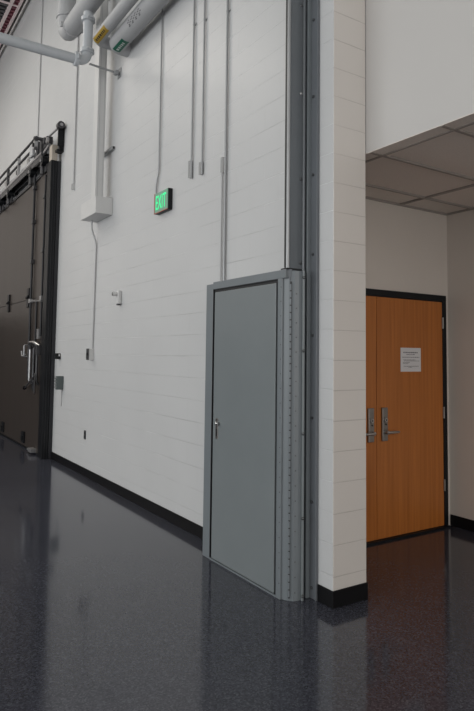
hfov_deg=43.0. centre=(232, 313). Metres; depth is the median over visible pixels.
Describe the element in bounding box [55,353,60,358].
sensor box
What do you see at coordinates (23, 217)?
door
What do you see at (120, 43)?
pipe
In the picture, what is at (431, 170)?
ceiling
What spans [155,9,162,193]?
conduit
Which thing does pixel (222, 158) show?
conduit
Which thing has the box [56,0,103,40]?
insulated pipe
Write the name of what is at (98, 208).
duct
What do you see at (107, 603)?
floor
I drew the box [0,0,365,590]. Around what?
wall
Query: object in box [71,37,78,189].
conduit
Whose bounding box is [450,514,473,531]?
baseboard
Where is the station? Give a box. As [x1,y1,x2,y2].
[54,376,63,405]
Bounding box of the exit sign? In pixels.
[154,188,172,214]
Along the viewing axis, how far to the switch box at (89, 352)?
7.94 m
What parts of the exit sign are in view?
trim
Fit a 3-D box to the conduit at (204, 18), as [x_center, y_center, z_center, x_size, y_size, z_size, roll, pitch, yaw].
[-0.258,-4.026,5.858,0.034,5.445,0.067,3,-5,-33]
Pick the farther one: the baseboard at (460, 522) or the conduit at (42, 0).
the conduit at (42, 0)
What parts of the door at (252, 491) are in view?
flush pull, sill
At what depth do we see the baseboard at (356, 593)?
4.00 m
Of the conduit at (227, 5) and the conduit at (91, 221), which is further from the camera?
the conduit at (91, 221)
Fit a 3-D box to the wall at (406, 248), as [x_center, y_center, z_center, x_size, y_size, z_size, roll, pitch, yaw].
[1.348,0.401,5.617,2.214,3.300,0.170,3,-5,-33]
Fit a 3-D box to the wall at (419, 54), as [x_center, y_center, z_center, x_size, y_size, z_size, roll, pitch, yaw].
[3.003,-4.141,1.539,0.184,5.650,8.930,3,-5,-33]
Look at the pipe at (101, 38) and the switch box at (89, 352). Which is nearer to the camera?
the pipe at (101, 38)
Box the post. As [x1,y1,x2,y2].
[37,144,60,458]
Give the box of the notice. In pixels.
[400,348,420,371]
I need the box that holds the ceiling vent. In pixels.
[0,0,23,45]
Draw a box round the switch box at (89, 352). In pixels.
[86,349,93,359]
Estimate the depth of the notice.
5.69 m
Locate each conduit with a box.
[37,0,42,135]
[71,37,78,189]
[91,221,96,348]
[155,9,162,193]
[188,0,196,178]
[199,0,207,174]
[220,157,223,280]
[223,0,230,279]
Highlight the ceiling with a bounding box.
[365,113,473,215]
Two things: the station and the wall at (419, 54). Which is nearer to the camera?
the wall at (419, 54)
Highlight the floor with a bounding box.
[0,435,473,710]
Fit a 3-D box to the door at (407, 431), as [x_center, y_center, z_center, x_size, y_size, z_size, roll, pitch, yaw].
[1.307,0.907,5.399,1.958,2.260,0.099,3,-5,-33]
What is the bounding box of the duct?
[81,0,114,222]
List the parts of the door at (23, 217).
panel, panel, latch rod, latch rod, latch rod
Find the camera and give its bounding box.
[112,290,121,304]
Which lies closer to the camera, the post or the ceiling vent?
the post
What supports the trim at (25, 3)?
attached to the wall at (139, 404)
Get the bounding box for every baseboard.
[51,452,202,538]
[317,582,367,608]
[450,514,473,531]
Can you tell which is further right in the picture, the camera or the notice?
the notice
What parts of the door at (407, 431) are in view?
lock plate, lever, lock plate, lever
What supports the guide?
attached to the wall at (139, 404)
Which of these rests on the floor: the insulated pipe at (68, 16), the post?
the post
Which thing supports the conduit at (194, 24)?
attached to the wall at (139, 404)
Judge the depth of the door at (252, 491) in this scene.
4.40 m
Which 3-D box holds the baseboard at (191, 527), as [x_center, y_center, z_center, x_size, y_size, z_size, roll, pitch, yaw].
[-1.469,2.075,7.237,0.010,0.108,5.120,3,-5,-33]
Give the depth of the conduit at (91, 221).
8.00 m
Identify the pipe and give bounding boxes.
[0,10,120,78]
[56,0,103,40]
[93,0,137,50]
[109,0,169,56]
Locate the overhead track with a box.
[0,121,64,205]
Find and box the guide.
[281,0,319,600]
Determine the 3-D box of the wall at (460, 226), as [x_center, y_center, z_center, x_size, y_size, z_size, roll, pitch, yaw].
[4.652,0.220,2.335,0.195,3.300,8.930,3,-5,-33]
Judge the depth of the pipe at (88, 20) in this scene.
7.27 m
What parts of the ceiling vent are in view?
slat panel, slat panel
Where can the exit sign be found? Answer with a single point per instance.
(162, 200)
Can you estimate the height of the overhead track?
0.581 m
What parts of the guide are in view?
wall plate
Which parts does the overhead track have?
drive rod, drive rod, plate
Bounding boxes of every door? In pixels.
[0,155,48,454]
[202,269,301,600]
[366,288,450,545]
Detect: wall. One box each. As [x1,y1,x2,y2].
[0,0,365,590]
[365,0,473,152]
[365,199,449,524]
[447,210,473,524]
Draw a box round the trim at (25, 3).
[0,0,29,56]

